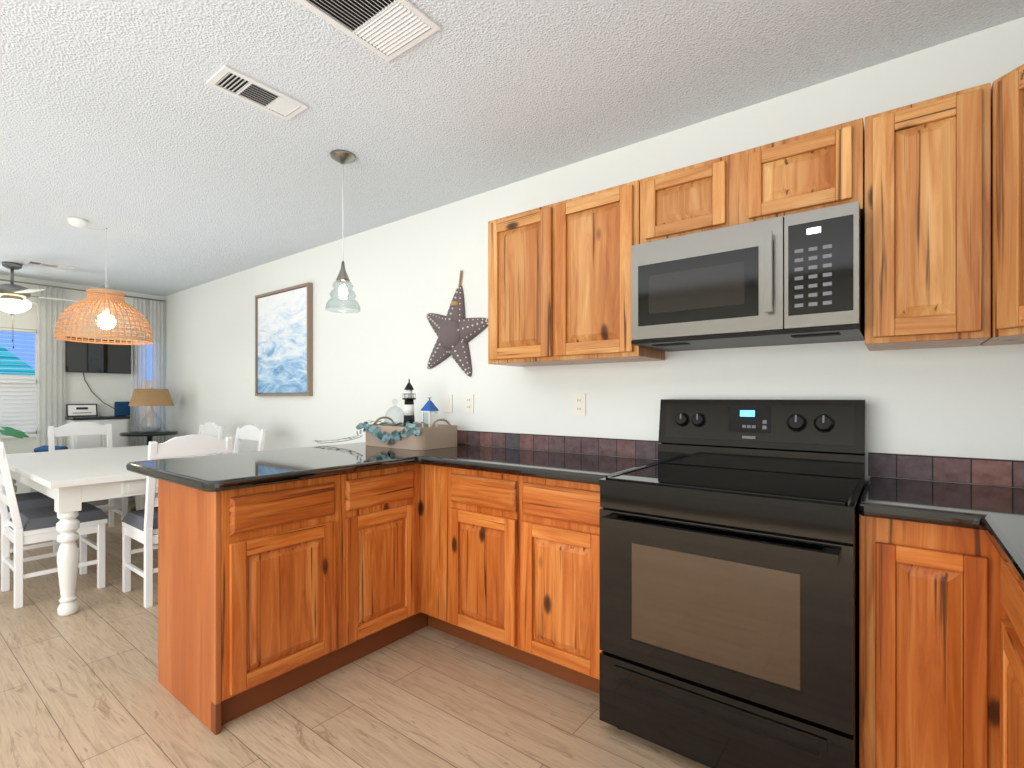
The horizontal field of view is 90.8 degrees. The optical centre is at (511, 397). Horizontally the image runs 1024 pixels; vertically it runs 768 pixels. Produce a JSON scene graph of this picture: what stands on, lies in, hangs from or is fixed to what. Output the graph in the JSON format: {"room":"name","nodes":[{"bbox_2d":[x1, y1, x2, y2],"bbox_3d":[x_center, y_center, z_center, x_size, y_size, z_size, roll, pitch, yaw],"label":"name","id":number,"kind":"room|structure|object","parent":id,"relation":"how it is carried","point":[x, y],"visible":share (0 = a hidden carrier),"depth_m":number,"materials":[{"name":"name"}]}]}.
{"room":"kitchen","nodes":[
{"label":"kitchen","id":0,"kind":"room"},
{"bbox_2d":[0,274,163,493],"bbox_3d":[-5.691,-0.013,4.374,0.100,2.440,4.600,0,0,37],"label":"wall","id":1,"kind":"structure","parent":0,"point":[109,389],"depth_m":5.54,"materials":[{"name":"white paint"}]},
{"bbox_2d":[0,327,36,437],"bbox_3d":[-5.445,-0.148,4.646,0.120,1.110,1.690,0,0,37],"label":"window","id":2,"kind":"structure","parent":1,"relation":"in","point":[31,434],"depth_m":5.27,"materials":[{"name":"white"}]},
{"bbox_2d":[0,328,35,431],"bbox_3d":[-5.455,-0.171,4.653,0.055,1.054,1.570,0,0,37],"label":"window blinds","id":3,"kind":"object","parent":2,"relation":"attached to","point":[18,410],"visible":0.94,"depth_m":5.17,"materials":[{"name":"white plastic"}]},
{"bbox_2d":[0,279,164,301],"bbox_3d":[-5.116,-1.163,4.960,0.097,0.016,2.930,0,0,37],"label":"curtain rod","id":4,"kind":"object","parent":1,"relation":"attached to","point":[76,289],"visible":0.87,"depth_m":5.37,"materials":[{"name":"silver metal"}]},
{"bbox_2d":[37,285,64,446],"bbox_3d":[-4.819,0.007,5.281,0.050,2.320,0.220,0,0,37],"label":"curtain","id":5,"kind":"object","parent":4,"relation":"hanging from","point":[50,380],"visible":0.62,"depth_m":5.27,"materials":[{"name":"white fabric"}]},
{"bbox_2d":[131,298,146,498],"bbox_3d":[-4.350,0.007,5.892,0.048,2.320,0.160,0,0,37],"label":"curtain","id":6,"kind":"object","parent":4,"relation":"hanging from","point":[138,369],"visible":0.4,"depth_m":5.89,"materials":[{"name":"white fabric"}]},
{"bbox_2d":[150,300,164,443],"bbox_3d":[-4.238,0.007,6.039,0.048,2.320,0.150,0,0,37],"label":"curtain","id":7,"kind":"object","parent":4,"relation":"hanging from","point":[157,347],"visible":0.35,"depth_m":6.03,"materials":[{"name":"white fabric"}]},
{"bbox_2d":[65,336,130,408],"bbox_3d":[-4.599,-0.237,5.660,0.065,0.833,0.630,0,0,37],"label":"tv","id":8,"kind":"object","parent":1,"relation":"attached to","point":[81,357],"visible":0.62,"depth_m":5.60,"materials":[{"name":"black"}]},
{"bbox_2d":[0,500,709,767],"bbox_3d":[-2.494,1.232,1.921,8.160,0.050,4.800,0,0,37],"label":"floor","id":9,"kind":"structure","parent":0,"point":[82,687],"depth_m":1.96,"materials":[{"name":"brown wood"}]},
{"bbox_2d":[0,426,28,437],"bbox_3d":[-4.984,0.703,4.574,0.549,1.009,0.876,0,0,37],"label":"monstera plant","id":10,"kind":"object","parent":9,"relation":"on","point":[9,431],"visible":0.79,"depth_m":4.80,"materials":[{"name":"green plant"}]},
{"bbox_2d":[0,492,60,553],"bbox_3d":[-3.502,0.715,3.614,0.453,0.985,0.509,0,0,37],"label":"chair","id":11,"kind":"object","parent":9,"relation":"on","point":[30,500],"visible":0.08,"depth_m":3.54,"materials":[{"name":"white"}]},
{"bbox_2d":[0,440,107,608],"bbox_3d":[-2.907,0.715,3.157,0.453,0.985,0.509,0,0,37],"label":"chair","id":12,"kind":"object","parent":9,"relation":"on","point":[20,529],"visible":0.96,"depth_m":3.07,"materials":[{"name":"white wood"}]},
{"bbox_2d":[30,445,107,505],"bbox_3d":[-4.335,0.835,4.959,0.600,0.743,0.579,0,0,37],"label":"wicker armchair","id":13,"kind":"object","parent":9,"relation":"on","point":[44,448],"visible":0.08,"depth_m":4.81,"materials":[{"name":"grey"}]},
{"bbox_2d":[48,422,127,526],"bbox_3d":[-3.739,0.715,4.455,0.509,0.985,0.453,0,0,37],"label":"chair","id":14,"kind":"object","parent":9,"relation":"on","point":[79,429],"visible":0.35,"depth_m":4.57,"materials":[{"name":"white wood"}]},
{"bbox_2d":[65,416,129,505],"bbox_3d":[-4.529,0.707,5.518,0.348,1.000,0.490,0,0,37],"label":"base cabinet","id":15,"kind":"object","parent":9,"relation":"on","point":[119,424],"visible":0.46,"depth_m":5.43,"materials":[{"name":"white paint"}]},
{"bbox_2d":[66,404,97,416],"bbox_3d":[-4.666,0.139,5.479,0.035,0.136,0.260,0,0,37],"label":"sign","id":16,"kind":"object","parent":15,"relation":"on","point":[78,410],"visible":1,"depth_m":5.46,"materials":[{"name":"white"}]},
{"bbox_2d":[114,402,129,415],"bbox_3d":[-4.404,0.127,5.706,0.120,0.159,0.120,0,0,37],"label":"speaker","id":17,"kind":"object","parent":15,"relation":"on","point":[121,408],"visible":0.98,"depth_m":5.67},
{"bbox_2d":[0,445,206,616],"bbox_3d":[-2.923,0.827,3.703,2.030,0.760,1.055,0,0,37],"label":"dining table","id":18,"kind":"object","parent":9,"relation":"on","point":[69,482],"visible":0.44,"depth_m":2.94,"materials":[{"name":"white wood"}]},
{"bbox_2d":[120,430,177,510],"bbox_3d":[-3.958,0.792,5.516,0.520,0.830,0.520,0,0,37],"label":"accent table","id":19,"kind":"object","parent":9,"relation":"on","point":[148,435],"visible":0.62,"depth_m":5.41,"materials":[{"name":"black"}]},
{"bbox_2d":[129,387,173,431],"bbox_3d":[-3.946,0.131,5.531,0.410,0.490,0.410,0,0,37],"label":"table lamp","id":20,"kind":"object","parent":19,"relation":"on","point":[151,397],"visible":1,"depth_m":5.41,"materials":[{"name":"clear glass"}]},
{"bbox_2d":[122,434,232,607],"bbox_3d":[-2.100,0.715,3.172,0.509,0.985,0.453,0,0,37],"label":"chair","id":21,"kind":"object","parent":9,"relation":"on","point":[140,526],"visible":0.46,"depth_m":2.98,"materials":[{"name":"white wood"}]},
{"bbox_2d":[141,422,223,509],"bbox_3d":[-2.868,0.715,4.390,0.453,0.985,0.509,0,0,37],"label":"chair","id":22,"kind":"object","parent":9,"relation":"on","point":[212,429],"visible":0.17,"depth_m":4.50,"materials":[{"name":"white wood"}]},
{"bbox_2d":[233,425,266,452],"bbox_3d":[-2.273,0.715,3.933,0.453,0.985,0.509,0,0,37],"label":"chair","id":23,"kind":"object","parent":9,"relation":"on","point":[251,432],"visible":0.1,"depth_m":4.09,"materials":[{"name":"white wood"}]},
{"bbox_2d":[158,474,345,734],"bbox_3d":[-1.121,0.770,2.167,0.582,0.874,0.503,0,0,37],"label":"base cabinet","id":24,"kind":"object","parent":9,"relation":"on","point":[268,593],"depth_m":1.96,"materials":[{"name":"brown wood"}]},
{"bbox_2d":[126,446,413,491],"bbox_3d":[-1.110,0.312,2.394,0.900,0.040,0.965,0,0,37],"label":"countertop","id":25,"kind":"structure","parent":24,"relation":"on","point":[220,472],"depth_m":2.20,"materials":[{"name":"stone"}]},
{"bbox_2d":[346,464,421,664],"bbox_3d":[-0.820,0.770,2.551,0.570,0.874,0.472,0,0,37],"label":"base cabinet","id":26,"kind":"object","parent":9,"relation":"on","point":[384,506],"depth_m":2.37,"materials":[{"name":"brown wood"}]},
{"bbox_2d":[458,468,533,667],"bbox_3d":[0.062,0.770,2.502,0.484,0.874,0.564,0,0,37],"label":"base cabinet","id":27,"kind":"object","parent":9,"relation":"on","point":[496,510],"depth_m":2.26,"materials":[{"name":"brown wood"}]},
{"bbox_2d":[325,442,657,484],"bbox_3d":[-0.236,0.312,2.690,1.926,0.040,0.628,0,0,37],"label":"countertop","id":28,"kind":"structure","parent":27,"relation":"on","point":[572,467],"depth_m":2.34,"materials":[{"name":"stone"}]},
{"bbox_2d":[315,416,456,449],"bbox_3d":[-0.771,0.205,3.081,0.872,0.172,0.461,0,0,37],"label":"basket tray","id":29,"kind":"object","parent":28,"relation":"on","point":[415,436],"visible":0.96,"depth_m":2.89,"materials":[{"name":"beige wood"}]},
{"bbox_2d":[384,399,403,426],"bbox_3d":[-0.730,0.142,3.152,0.140,0.272,0.140,0,0,37],"label":"jar","id":30,"kind":"object","parent":29,"relation":"in","point":[394,415],"visible":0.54,"depth_m":3.16,"materials":[{"name":"clear glass"}]},
{"bbox_2d":[402,379,415,426],"bbox_3d":[-0.629,0.082,3.087,0.094,0.392,0.094,0,0,37],"label":"lighthouse","id":31,"kind":"object","parent":29,"relation":"in","point":[409,416],"visible":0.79,"depth_m":3.06,"materials":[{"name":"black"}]},
{"bbox_2d":[420,398,438,426],"bbox_3d":[-0.490,0.139,3.005,0.080,0.278,0.080,0,0,37],"label":"lantern","id":32,"kind":"object","parent":29,"relation":"in","point":[429,406],"visible":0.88,"depth_m":3.00,"materials":[{"name":"white"}]},
{"bbox_2d":[457,430,658,459],"bbox_3d":[0.145,0.247,2.786,1.434,0.087,0.012,0,0,37],"label":"backsplash","id":33,"kind":"structure","parent":28,"relation":"on","point":[646,449],"depth_m":2.68,"materials":[{"name":"tile"}]},
{"bbox_2d":[534,477,602,692],"bbox_3d":[0.341,0.770,2.287,0.515,0.874,0.564,0,0,37],"label":"base cabinet","id":34,"kind":"object","parent":9,"relation":"on","point":[566,513],"depth_m":2.03,"materials":[{"name":"brown wood"}]},
{"bbox_2d":[599,399,865,767],"bbox_3d":[0.804,0.608,1.833,0.764,1.199,0.717,0,0,37],"label":"stove","id":35,"kind":"object","parent":9,"relation":"on","point":[728,583],"visible":1,"depth_m":1.60,"materials":[{"name":"black metal"}]},
{"bbox_2d":[859,514,954,767],"bbox_3d":[1.265,0.770,1.579,0.269,0.874,0.563,0,0,37],"label":"base cabinet","id":36,"kind":"object","parent":9,"relation":"on","point":[941,646],"depth_m":1.38,"materials":[{"name":"brown wood"}]},
{"bbox_2d":[857,477,985,527],"bbox_3d":[1.239,0.312,1.567,0.246,0.040,0.614,0,0,37],"label":"countertop","id":37,"kind":"structure","parent":36,"relation":"on","point":[929,502],"depth_m":1.42,"materials":[{"name":"stone"}]},
{"bbox_2d":[868,452,1023,487],"bbox_3d":[1.677,0.247,1.609,0.884,0.087,0.015,0,0,37],"label":"backsplash","id":38,"kind":"structure","parent":37,"relation":"on","point":[997,472],"depth_m":1.74,"materials":[{"name":"tile"}]},
{"bbox_2d":[966,484,1023,591],"bbox_3d":[1.108,0.312,0.637,0.678,0.040,2.248,0,0,37],"label":"countertop","id":39,"kind":"structure","parent":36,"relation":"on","point":[995,514],"depth_m":1.23,"materials":[{"name":"stone"}]},
{"bbox_2d":[955,527,1023,767],"bbox_3d":[1.303,0.770,0.908,0.698,0.874,0.495,0,0,37],"label":"base cabinet","id":40,"kind":"object","parent":9,"relation":"on","point":[989,601],"depth_m":1.28,"materials":[{"name":"brown wood"}]},
{"bbox_2d":[0,0,1023,296],"bbox_3d":[-2.494,-1.258,1.921,8.160,0.050,4.800,0,0,37],"label":"ceiling","id":41,"kind":"structure","parent":0,"point":[146,146],"depth_m":2.10,"materials":[{"name":"white paint"}]},
{"bbox_2d":[0,262,78,347],"bbox_3d":[-4.580,-0.843,4.656,0.923,0.779,0.908,0,0,37],"label":"ceiling fan","id":42,"kind":"object","parent":41,"relation":"hanging from","point":[13,299],"visible":1,"depth_m":4.60,"materials":[{"name":"silver metal"}]},
{"bbox_2d":[23,259,74,270],"bbox_3d":[-4.292,-1.228,4.687,0.170,0.009,0.330,0,0,37],"label":"ceiling vent","id":43,"kind":"object","parent":41,"relation":"in","point":[46,264],"visible":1,"depth_m":4.68,"materials":[{"name":"white"}]},
{"bbox_2d":[54,217,152,344],"bbox_3d":[-2.953,-0.822,3.672,0.561,0.820,0.561,0,0,37],"label":"rattan pendant light","id":44,"kind":"object","parent":41,"relation":"hanging from","point":[105,319],"visible":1,"depth_m":3.59,"materials":[{"name":"brown wicker"}]},
{"bbox_2d":[206,65,307,120],"bbox_3d":[-1.027,-1.228,2.050,0.170,0.009,0.330,0,0,37],"label":"ceiling vent","id":45,"kind":"object","parent":41,"relation":"in","point":[229,80],"visible":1,"depth_m":2.04,"materials":[{"name":"white metal"}]},
{"bbox_2d":[325,150,360,312],"bbox_3d":[-0.861,-0.838,2.571,0.172,0.789,0.172,0,0,37],"label":"glass pendant light","id":46,"kind":"object","parent":41,"relation":"hanging from","point":[343,157],"visible":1,"depth_m":2.55,"materials":[{"name":"clear glass"}]},
{"bbox_2d":[295,0,440,61],"bbox_3d":[-0.502,-1.228,1.552,0.270,0.009,0.520,0,0,37],"label":"ceiling vent","id":47,"kind":"object","parent":41,"relation":"in","point":[388,30],"visible":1,"depth_m":1.65,"materials":[{"name":"white metal"}]},
{"bbox_2d":[164,17,1023,487],"bbox_3d":[-1.063,-0.013,3.785,8.160,2.440,0.100,0,0,37],"label":"wall","id":48,"kind":"structure","parent":0,"point":[372,357],"depth_m":2.74,"materials":[{"name":"white paint"}]},
{"bbox_2d":[255,282,312,395],"bbox_3d":[-2.012,-0.478,4.421,0.900,0.930,0.043,0,0,37],"label":"framed picture","id":49,"kind":"object","parent":48,"relation":"attached to","point":[284,342],"visible":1,"depth_m":4.37,"materials":[{"name":"brown"}]},
{"bbox_2d":[444,394,452,412],"bbox_3d":[-0.406,0.037,3.212,0.072,0.116,0.008,0,0,37],"label":"outlet","id":50,"kind":"object","parent":48,"relation":"attached to","point":[448,402],"visible":1,"depth_m":3.21,"materials":[{"name":"white plastic"}]},
{"bbox_2d":[426,270,487,376],"bbox_3d":[-0.351,-0.458,3.149,0.550,0.661,0.137,0,0,37],"label":"starfish","id":51,"kind":"object","parent":48,"relation":"attached to","point":[456,331],"visible":0.98,"depth_m":3.11,"materials":[{"name":"grey"}]},
{"bbox_2d":[465,394,473,412],"bbox_3d":[-0.264,0.037,3.103,0.072,0.116,0.008,0,0,37],"label":"electrical outlet","id":52,"kind":"object","parent":48,"relation":"attached to","point":[469,403],"visible":1,"depth_m":3.10,"materials":[{"name":"white plastic"}]},
{"bbox_2d":[488,180,664,366],"bbox_3d":[0.289,-0.543,2.479,0.827,0.740,0.323,0,0,37],"label":"upper cabinet","id":53,"kind":"object","parent":48,"relation":"attached to","point":[559,283],"visible":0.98,"depth_m":2.32,"materials":[{"name":"brown wood"}]},
{"bbox_2d":[573,393,585,415],"bbox_3d":[0.351,0.037,2.631,0.072,0.116,0.008,0,0,37],"label":"electrical outlet","id":54,"kind":"object","parent":48,"relation":"attached to","point":[579,404],"visible":1,"depth_m":2.63,"materials":[{"name":"white plastic"}]},
{"bbox_2d":[640,118,864,243],"bbox_3d":[0.925,-0.764,1.991,0.768,0.298,0.323,0,0,37],"label":"upper cabinet","id":55,"kind":"object","parent":48,"relation":"attached to","point":[819,169],"visible":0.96,"depth_m":1.82,"materials":[{"name":"brown wood"}]},
{"bbox_2d":[631,201,864,351],"bbox_3d":[0.890,-0.411,1.945,0.756,0.402,0.434,0,0,37],"label":"over-the-range microwave","id":56,"kind":"object","parent":55,"relation":"attached to","point":[795,278],"visible":1,"depth_m":1.76,"materials":[{"name":"silver metal"}]},
{"bbox_2d":[865,83,990,350],"bbox_3d":[1.352,-0.543,1.663,0.300,0.740,0.323,0,0,37],"label":"upper cabinet","id":57,"kind":"object","parent":48,"relation":"attached to","point":[928,223],"visible":1,"depth_m":1.53,"materials":[{"name":"brown wood"}]},
{"bbox_2d":[980,64,1023,345],"bbox_3d":[1.629,-0.543,1.265,0.616,0.740,0.618,0,0,37],"label":"upper cabinet","id":58,"kind":"object","parent":48,"relation":"attached to","point":[1007,208],"visible":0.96,"depth_m":1.40,"materials":[{"name":"brown wood"}]},
{"label":"outside","id":59,"kind":"structure","parent":0,"visible":0},
{"bbox_2d":[0,331,149,425],"bbox_3d":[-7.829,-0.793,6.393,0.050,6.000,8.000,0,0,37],"label":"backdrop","id":60,"kind":"structure","parent":59,"point":[10,354],"depth_m":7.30,"materials":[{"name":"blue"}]}
]}

